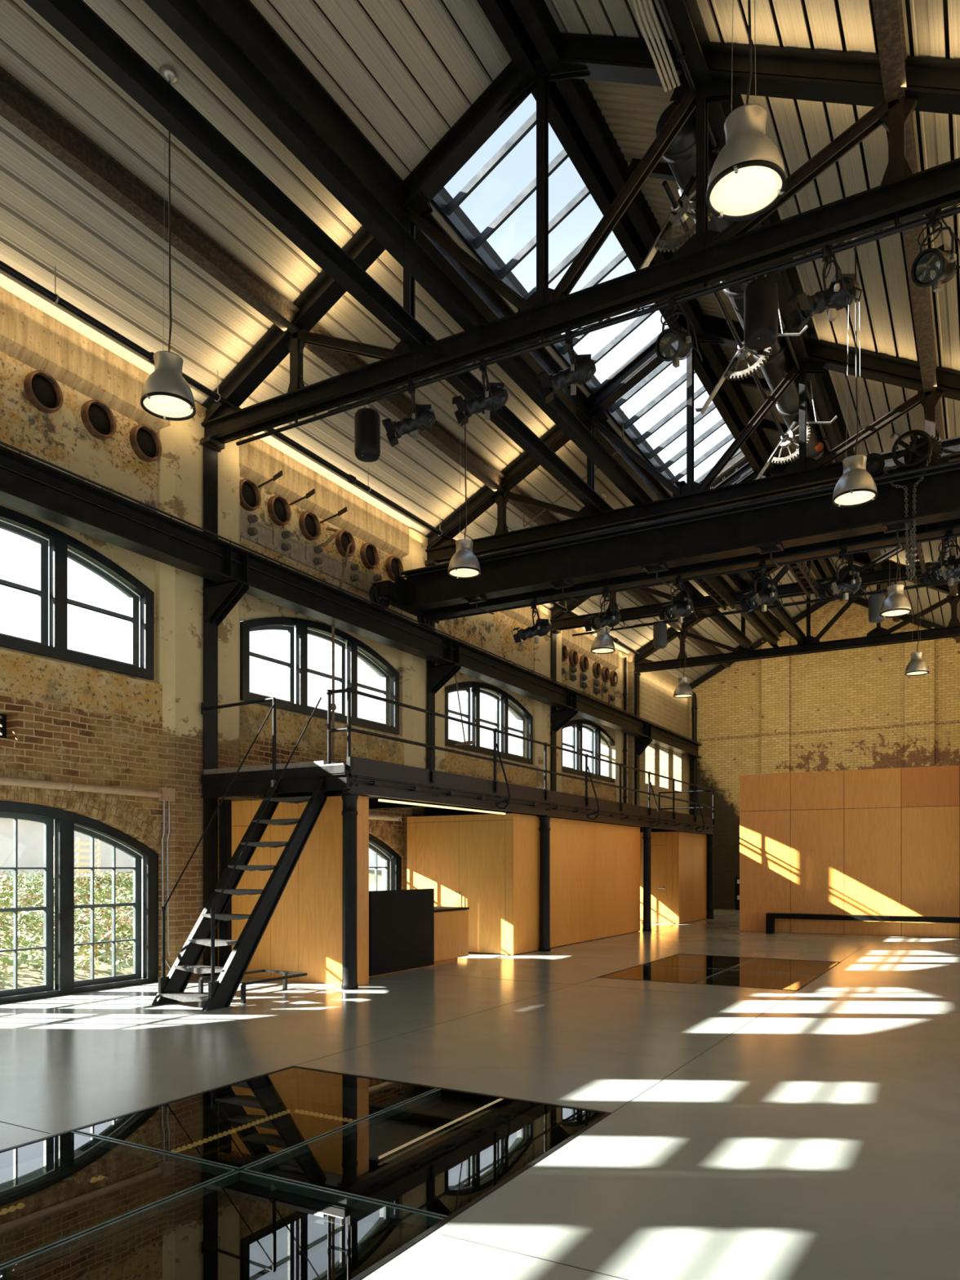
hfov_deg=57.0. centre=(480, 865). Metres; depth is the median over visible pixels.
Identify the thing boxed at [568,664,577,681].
insulator
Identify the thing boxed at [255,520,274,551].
plate
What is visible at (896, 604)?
pendant lamp
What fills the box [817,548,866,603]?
stage light
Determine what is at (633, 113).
ceiling
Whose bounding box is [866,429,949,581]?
hoist
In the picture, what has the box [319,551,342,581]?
plate
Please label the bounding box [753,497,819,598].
beam
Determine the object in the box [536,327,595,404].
stage light
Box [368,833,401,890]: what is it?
window
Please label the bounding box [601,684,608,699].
insulator
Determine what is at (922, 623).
rafter
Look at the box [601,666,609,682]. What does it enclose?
air vent
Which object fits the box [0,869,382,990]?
foliage
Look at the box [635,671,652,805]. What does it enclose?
wall column
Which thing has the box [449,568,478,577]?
diffuser
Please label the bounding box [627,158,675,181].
joist
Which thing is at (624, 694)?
drain pipe
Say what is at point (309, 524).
air vent
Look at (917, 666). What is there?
pendant lamp
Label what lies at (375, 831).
trim
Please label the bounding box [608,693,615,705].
insulator
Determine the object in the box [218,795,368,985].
wall
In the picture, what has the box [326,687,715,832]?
guard rail
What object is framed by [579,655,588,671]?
air vent
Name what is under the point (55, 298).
linear light
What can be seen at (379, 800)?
linear light
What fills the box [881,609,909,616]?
diffuser
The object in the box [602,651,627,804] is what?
trim
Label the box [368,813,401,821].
pipe
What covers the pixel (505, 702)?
window
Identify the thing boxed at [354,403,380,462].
speaker
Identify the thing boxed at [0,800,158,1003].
window
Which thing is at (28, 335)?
wall
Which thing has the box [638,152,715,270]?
gear
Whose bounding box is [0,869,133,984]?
plants
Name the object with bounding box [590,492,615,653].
pendant lamp
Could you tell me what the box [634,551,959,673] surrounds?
roof truss
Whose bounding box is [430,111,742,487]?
skylight
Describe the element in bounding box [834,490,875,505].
diffuser
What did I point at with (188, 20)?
beam
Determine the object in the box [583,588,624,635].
stage light
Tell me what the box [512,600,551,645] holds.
stage light
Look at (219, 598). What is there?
wall column
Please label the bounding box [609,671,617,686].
air vent
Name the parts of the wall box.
panel, panel, panel, panel, panel, panel, panel, panel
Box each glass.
[0,1066,612,1279]
[597,953,841,991]
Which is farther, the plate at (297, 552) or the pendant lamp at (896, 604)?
the pendant lamp at (896, 604)
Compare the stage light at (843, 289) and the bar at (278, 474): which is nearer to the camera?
the stage light at (843, 289)
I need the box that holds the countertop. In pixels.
[434,906,469,912]
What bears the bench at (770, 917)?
on the floor
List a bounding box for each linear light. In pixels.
[0,260,639,654]
[377,799,505,814]
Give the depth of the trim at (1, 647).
13.28 m
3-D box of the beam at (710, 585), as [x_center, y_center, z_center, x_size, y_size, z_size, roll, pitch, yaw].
[4.291,-5.870,17.571,0.260,0.220,5.315,0,0,30]
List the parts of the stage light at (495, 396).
lamp shade, handle, handle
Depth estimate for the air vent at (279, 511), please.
13.81 m
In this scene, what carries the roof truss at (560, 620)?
on the wall column at (560, 717)
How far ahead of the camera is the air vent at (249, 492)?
13.25 m
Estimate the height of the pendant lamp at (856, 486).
3.206 m
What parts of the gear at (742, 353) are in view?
arm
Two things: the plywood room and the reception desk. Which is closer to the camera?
the reception desk
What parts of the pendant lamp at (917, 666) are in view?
lamp shade, cord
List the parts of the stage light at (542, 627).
lamp shade, handle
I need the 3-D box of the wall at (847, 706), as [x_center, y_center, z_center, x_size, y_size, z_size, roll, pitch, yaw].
[11.950,-3.875,29.650,11.300,10.850,0.300,0,0,30]
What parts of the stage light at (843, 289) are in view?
lamp shade, handle, handle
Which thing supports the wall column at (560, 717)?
on the floor
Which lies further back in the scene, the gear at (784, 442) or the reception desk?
the gear at (784, 442)
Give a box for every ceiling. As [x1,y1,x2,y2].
[0,0,959,684]
[584,79,799,459]
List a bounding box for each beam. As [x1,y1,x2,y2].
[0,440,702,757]
[23,0,753,650]
[142,0,779,647]
[235,203,959,445]
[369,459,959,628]
[476,0,843,601]
[647,520,734,610]
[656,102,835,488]
[675,480,805,644]
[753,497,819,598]
[904,542,926,582]
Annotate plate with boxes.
[240,508,257,542]
[255,520,274,551]
[271,524,291,557]
[305,540,323,571]
[319,551,342,581]
[342,558,359,587]
[365,569,382,593]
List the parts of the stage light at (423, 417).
lamp shade, handle, handle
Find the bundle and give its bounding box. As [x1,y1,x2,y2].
[631,0,680,92]
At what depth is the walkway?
12.91 m
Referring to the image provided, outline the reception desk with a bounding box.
[368,888,469,977]
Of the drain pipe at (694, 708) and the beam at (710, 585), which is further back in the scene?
the drain pipe at (694, 708)
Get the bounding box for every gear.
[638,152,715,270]
[695,340,773,414]
[755,403,810,479]
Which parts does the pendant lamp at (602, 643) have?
lamp shade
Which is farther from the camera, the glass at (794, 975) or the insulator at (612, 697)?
the insulator at (612, 697)
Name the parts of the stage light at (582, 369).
lamp shade, handle, handle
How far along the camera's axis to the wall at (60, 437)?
11.58 m
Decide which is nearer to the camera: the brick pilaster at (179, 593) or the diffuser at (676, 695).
the brick pilaster at (179, 593)
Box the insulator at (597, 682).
[592,679,599,694]
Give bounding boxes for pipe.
[317,526,339,546]
[331,542,353,762]
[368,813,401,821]
[523,410,623,527]
[572,578,959,636]
[622,657,626,803]
[691,690,697,833]
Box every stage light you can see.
[382,379,435,447]
[452,355,508,426]
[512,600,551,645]
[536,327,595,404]
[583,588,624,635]
[655,293,702,368]
[657,576,697,623]
[739,562,783,613]
[786,242,862,330]
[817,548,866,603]
[911,206,959,293]
[921,531,959,587]
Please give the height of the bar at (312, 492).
0.137 m
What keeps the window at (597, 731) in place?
in the wall at (60, 437)
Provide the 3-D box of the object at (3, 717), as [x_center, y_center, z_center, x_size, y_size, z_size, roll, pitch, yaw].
[-5.633,-1.585,9.858,0.030,0.300,0.710,0,0,30]
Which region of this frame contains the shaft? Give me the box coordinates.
[662,180,795,461]
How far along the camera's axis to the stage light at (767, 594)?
12.93 m
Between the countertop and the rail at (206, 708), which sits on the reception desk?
the countertop
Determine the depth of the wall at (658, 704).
29.09 m
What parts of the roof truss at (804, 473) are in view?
heel plate, post, gusset plate, gusset plate, king post, gusset plate, gusset plate, gusset plate, post, gusset plate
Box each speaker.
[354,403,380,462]
[653,619,666,648]
[743,274,777,350]
[868,589,884,622]
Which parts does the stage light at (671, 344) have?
lamp shade, handle, handle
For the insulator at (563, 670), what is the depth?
22.97 m
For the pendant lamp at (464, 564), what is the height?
3.312 m
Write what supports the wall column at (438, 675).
on the floor
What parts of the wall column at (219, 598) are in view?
cap plate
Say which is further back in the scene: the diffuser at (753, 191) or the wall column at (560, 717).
the wall column at (560, 717)
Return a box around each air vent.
[23,370,63,413]
[80,399,116,439]
[129,424,161,462]
[239,478,261,511]
[267,494,291,525]
[298,511,320,540]
[335,529,355,557]
[360,542,378,568]
[385,555,403,581]
[561,644,568,662]
[568,649,578,666]
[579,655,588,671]
[592,662,601,678]
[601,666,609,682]
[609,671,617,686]
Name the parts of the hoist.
chain, load chain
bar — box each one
[257,470,282,488]
[288,488,315,506]
[320,506,347,524]
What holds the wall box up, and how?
on the floor
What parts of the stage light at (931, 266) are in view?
lamp shade, handle, handle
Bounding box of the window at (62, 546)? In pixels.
[0,505,154,679]
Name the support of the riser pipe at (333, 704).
on the walkway
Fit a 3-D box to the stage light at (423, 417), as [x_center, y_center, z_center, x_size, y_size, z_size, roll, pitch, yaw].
[-0.856,-5.466,10.652,0.650,0.748,0.398,0,0,2]
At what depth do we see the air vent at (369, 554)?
15.84 m
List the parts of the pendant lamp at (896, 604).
lamp shade, cord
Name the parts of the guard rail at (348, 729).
post, return rail, return rail, post, post, post, rail, rail, post, post, post, post, post, post, return rail, return rail, post, post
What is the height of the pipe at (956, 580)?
0.245 m
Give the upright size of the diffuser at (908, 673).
0.006 m
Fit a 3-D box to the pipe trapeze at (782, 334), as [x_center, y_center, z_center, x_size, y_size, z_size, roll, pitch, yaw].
[4.092,-7.476,11.797,0.543,0.848,0.068,0,0,15]
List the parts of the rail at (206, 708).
rail, post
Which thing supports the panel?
attached to the wall at (847, 706)
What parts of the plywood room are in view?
panel, door, panel, panel, panel, panel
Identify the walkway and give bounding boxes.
[200,755,715,834]
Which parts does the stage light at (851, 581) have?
lamp shade, handle, handle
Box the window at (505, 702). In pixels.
[444,681,533,764]
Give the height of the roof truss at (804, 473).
3.322 m
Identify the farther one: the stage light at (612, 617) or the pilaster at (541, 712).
the pilaster at (541, 712)
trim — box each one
[0,646,615,784]
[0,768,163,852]
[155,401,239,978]
[368,811,404,856]
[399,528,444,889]
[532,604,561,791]
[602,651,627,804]
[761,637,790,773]
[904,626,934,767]
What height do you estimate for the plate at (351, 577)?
0.400 m
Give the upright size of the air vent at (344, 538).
0.444 m
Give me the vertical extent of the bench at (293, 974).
0.234 m
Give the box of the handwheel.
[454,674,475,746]
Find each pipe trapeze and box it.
[777,300,808,336]
[806,380,837,423]
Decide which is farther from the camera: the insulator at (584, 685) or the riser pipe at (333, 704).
the insulator at (584, 685)
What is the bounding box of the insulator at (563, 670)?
[561,666,565,675]
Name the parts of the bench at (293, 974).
leg, leg, leg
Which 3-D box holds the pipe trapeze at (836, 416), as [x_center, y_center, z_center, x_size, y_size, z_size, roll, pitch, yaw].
[5.432,-7.476,14.141,0.543,0.848,0.068,0,0,15]
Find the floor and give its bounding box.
[0,908,959,1279]
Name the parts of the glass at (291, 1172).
pane, pane, pane, pane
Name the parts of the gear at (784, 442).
arm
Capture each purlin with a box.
[0,66,730,667]
[198,0,782,637]
[664,0,899,622]
[871,0,959,642]
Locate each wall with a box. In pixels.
[0,286,622,671]
[0,351,613,764]
[0,648,616,977]
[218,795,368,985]
[626,651,689,814]
[689,595,959,909]
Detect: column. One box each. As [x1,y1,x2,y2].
[200,438,248,976]
[337,792,362,989]
[425,561,461,816]
[537,815,552,951]
[549,629,577,791]
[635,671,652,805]
[640,826,653,931]
[706,834,715,919]
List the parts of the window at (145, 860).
sash, meeting rail, meeting rail, sash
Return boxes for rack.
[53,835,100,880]
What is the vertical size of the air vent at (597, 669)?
0.444 m
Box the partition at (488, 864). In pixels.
[407,813,639,955]
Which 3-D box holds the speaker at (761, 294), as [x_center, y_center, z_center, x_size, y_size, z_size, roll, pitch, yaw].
[2.746,-5.434,8.637,0.320,0.672,0.320,0,0,30]
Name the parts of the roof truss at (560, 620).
heel plate, gusset plate, king post, gusset plate, gusset plate, post, gusset plate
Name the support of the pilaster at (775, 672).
attached to the wall at (847, 706)
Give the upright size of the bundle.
0.656 m
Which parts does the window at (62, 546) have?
sash, meeting rail, meeting rail, sash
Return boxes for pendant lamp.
[140,65,195,421]
[447,364,480,578]
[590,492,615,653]
[673,617,693,697]
[706,0,786,221]
[831,235,877,507]
[880,432,911,617]
[904,553,928,675]
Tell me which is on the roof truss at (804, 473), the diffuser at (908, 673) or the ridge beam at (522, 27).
the ridge beam at (522, 27)
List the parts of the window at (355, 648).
sash, meeting rail, sash, meeting rail, sash, meeting rail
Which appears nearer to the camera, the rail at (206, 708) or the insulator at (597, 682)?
the rail at (206, 708)
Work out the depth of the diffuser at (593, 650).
18.48 m
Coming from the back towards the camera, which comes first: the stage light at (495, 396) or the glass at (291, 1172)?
the stage light at (495, 396)
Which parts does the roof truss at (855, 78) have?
heel plate, gusset plate, post, gusset plate, gusset plate, king post, gusset plate, gusset plate, post, gusset plate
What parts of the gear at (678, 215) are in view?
arm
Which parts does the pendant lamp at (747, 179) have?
lamp shade, cord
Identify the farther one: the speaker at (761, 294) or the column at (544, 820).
the column at (544, 820)
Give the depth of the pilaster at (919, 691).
28.07 m
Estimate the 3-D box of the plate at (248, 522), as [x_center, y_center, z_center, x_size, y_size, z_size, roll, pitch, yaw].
[-3.424,-5.090,13.203,0.185,0.400,0.360,0,0,30]
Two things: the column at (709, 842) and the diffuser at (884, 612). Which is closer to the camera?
the diffuser at (884, 612)
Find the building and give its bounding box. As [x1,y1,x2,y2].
[0,817,382,879]
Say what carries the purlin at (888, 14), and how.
attached to the roof truss at (804, 473)
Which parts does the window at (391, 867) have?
sash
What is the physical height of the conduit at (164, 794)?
2.594 m
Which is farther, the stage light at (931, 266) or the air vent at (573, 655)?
the air vent at (573, 655)
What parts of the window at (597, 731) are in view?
sash, meeting rail, sash, sash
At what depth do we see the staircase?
10.30 m
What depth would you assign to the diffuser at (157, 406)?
8.67 m
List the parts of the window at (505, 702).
sash, meeting rail, sash, meeting rail, sash, meeting rail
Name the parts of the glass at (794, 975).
pane, pane, pane, pane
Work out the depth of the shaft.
12.24 m
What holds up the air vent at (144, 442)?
in the wall at (60, 437)
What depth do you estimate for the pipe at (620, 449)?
16.89 m
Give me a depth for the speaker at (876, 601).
18.39 m
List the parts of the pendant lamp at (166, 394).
lamp shade, cord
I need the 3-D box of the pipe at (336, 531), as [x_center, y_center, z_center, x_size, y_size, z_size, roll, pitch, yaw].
[-2.520,-5.470,14.735,0.223,0.455,0.413,0,0,30]
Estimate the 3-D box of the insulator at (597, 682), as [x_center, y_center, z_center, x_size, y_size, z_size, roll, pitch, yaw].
[3.312,-5.060,25.039,0.125,0.420,0.278,0,0,30]
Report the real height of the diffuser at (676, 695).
0.006 m
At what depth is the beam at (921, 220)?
9.24 m
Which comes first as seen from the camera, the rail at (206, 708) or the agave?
the rail at (206, 708)
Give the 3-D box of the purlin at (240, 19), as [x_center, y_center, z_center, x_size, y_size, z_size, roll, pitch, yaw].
[1.768,-7.979,15.417,0.200,0.360,33.920,0,0,30]
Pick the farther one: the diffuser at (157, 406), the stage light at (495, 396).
the stage light at (495, 396)
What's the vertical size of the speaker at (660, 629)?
0.672 m
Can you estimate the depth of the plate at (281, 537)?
13.81 m
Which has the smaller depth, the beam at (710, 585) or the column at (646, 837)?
the beam at (710, 585)
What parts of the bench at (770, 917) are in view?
leg, seat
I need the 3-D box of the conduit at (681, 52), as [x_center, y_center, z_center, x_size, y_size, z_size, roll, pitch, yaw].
[2.095,-7.784,8.767,0.080,0.080,22.700,0,0,30]
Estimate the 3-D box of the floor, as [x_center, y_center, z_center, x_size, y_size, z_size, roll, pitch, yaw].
[3.336,1.674,14.693,11.400,0.251,34.620,0,0,30]
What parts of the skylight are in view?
skylight frame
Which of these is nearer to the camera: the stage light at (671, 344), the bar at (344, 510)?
the stage light at (671, 344)
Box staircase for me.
[151,697,326,1011]
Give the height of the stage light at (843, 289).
0.748 m
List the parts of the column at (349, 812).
cap plate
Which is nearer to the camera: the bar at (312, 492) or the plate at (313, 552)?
the bar at (312, 492)
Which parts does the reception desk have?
panel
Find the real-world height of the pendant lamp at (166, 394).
3.312 m
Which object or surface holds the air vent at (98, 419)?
in the wall at (60, 437)
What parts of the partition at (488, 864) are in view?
door, door, panel, panel, panel, panel, panel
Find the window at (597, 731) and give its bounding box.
[561,719,614,782]
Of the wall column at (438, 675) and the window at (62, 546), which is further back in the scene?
the wall column at (438, 675)
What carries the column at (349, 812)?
on the floor
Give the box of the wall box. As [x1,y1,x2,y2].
[739,764,959,937]
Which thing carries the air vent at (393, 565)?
in the wall at (60, 437)
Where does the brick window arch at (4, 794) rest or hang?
attached to the wall at (77, 724)
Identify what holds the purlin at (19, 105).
attached to the roof truss at (804, 473)
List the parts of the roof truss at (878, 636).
heel plate, post, gusset plate, king post, gusset plate, gusset plate, post, gusset plate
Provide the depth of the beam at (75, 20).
8.24 m
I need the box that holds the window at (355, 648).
[240,617,399,734]
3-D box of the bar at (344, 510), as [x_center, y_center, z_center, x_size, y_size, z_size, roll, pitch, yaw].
[-2.408,-5.763,14.534,0.633,0.137,0.022,0,0,36]
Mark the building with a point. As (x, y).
(30, 833)
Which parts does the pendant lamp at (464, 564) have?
lamp shade, cord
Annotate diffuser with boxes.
[143,395,193,417]
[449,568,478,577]
[591,648,613,653]
[675,694,691,697]
[710,165,782,216]
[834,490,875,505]
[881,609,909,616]
[906,671,928,675]
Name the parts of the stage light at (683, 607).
lamp shade, handle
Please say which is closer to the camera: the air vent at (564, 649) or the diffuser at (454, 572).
the diffuser at (454, 572)
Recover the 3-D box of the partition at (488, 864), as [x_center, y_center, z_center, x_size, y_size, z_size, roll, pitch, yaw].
[1.200,0.323,18.587,2.225,2.455,6.502,0,0,30]
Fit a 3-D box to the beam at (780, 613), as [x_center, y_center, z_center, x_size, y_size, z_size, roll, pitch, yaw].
[6.189,-6.280,19.720,0.150,0.240,11.530,0,0,30]
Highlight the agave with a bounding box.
[74,927,121,946]
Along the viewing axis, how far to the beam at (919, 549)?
16.95 m
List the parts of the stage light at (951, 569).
lamp shade, handle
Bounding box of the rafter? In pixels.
[688,591,955,688]
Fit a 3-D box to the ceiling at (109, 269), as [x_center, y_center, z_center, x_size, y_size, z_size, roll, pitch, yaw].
[3.457,-7.790,14.623,10.720,2.871,34.220,0,0,30]
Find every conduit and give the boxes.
[0,776,174,969]
[657,0,835,462]
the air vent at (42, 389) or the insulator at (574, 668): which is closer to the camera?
the air vent at (42, 389)
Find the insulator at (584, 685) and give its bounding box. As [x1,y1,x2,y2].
[579,672,587,688]
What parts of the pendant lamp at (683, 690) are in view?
lamp shade, cord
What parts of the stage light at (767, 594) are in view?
lamp shade, handle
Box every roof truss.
[200,32,959,449]
[425,315,959,565]
[549,454,952,633]
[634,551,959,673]
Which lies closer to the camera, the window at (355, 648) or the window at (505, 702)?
the window at (355, 648)
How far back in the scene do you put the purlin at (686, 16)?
9.54 m
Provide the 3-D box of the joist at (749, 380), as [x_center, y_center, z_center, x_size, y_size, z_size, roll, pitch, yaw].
[5.305,-8.580,15.859,1.361,0.804,0.100,0,0,30]
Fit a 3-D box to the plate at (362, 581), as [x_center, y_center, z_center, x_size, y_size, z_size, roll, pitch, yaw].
[-2.095,-5.060,15.662,0.050,0.340,0.270,0,0,30]
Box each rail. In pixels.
[200,697,276,777]
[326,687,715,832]
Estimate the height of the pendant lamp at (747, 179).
3.206 m
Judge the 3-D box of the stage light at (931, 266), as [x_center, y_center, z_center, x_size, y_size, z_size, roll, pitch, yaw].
[4.117,-5.495,7.896,0.438,0.690,0.398,0,0,-32]
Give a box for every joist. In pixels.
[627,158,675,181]
[736,375,771,391]
[760,418,787,433]
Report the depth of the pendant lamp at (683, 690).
23.29 m
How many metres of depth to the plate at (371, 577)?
15.87 m
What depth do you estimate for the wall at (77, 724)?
11.30 m
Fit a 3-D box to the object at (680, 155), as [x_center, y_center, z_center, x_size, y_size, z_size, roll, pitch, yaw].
[4.874,-8.016,14.320,0.560,0.588,11.000,0,0,30]
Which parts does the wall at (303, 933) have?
panel, panel, panel, panel, edge panel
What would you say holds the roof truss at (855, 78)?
attached to the wall
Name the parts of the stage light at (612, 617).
lamp shade, handle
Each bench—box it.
[198,968,306,1004]
[765,912,959,933]
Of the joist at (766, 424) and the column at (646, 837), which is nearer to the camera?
the joist at (766, 424)
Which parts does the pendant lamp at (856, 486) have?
lamp shade, cord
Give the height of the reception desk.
1.200 m

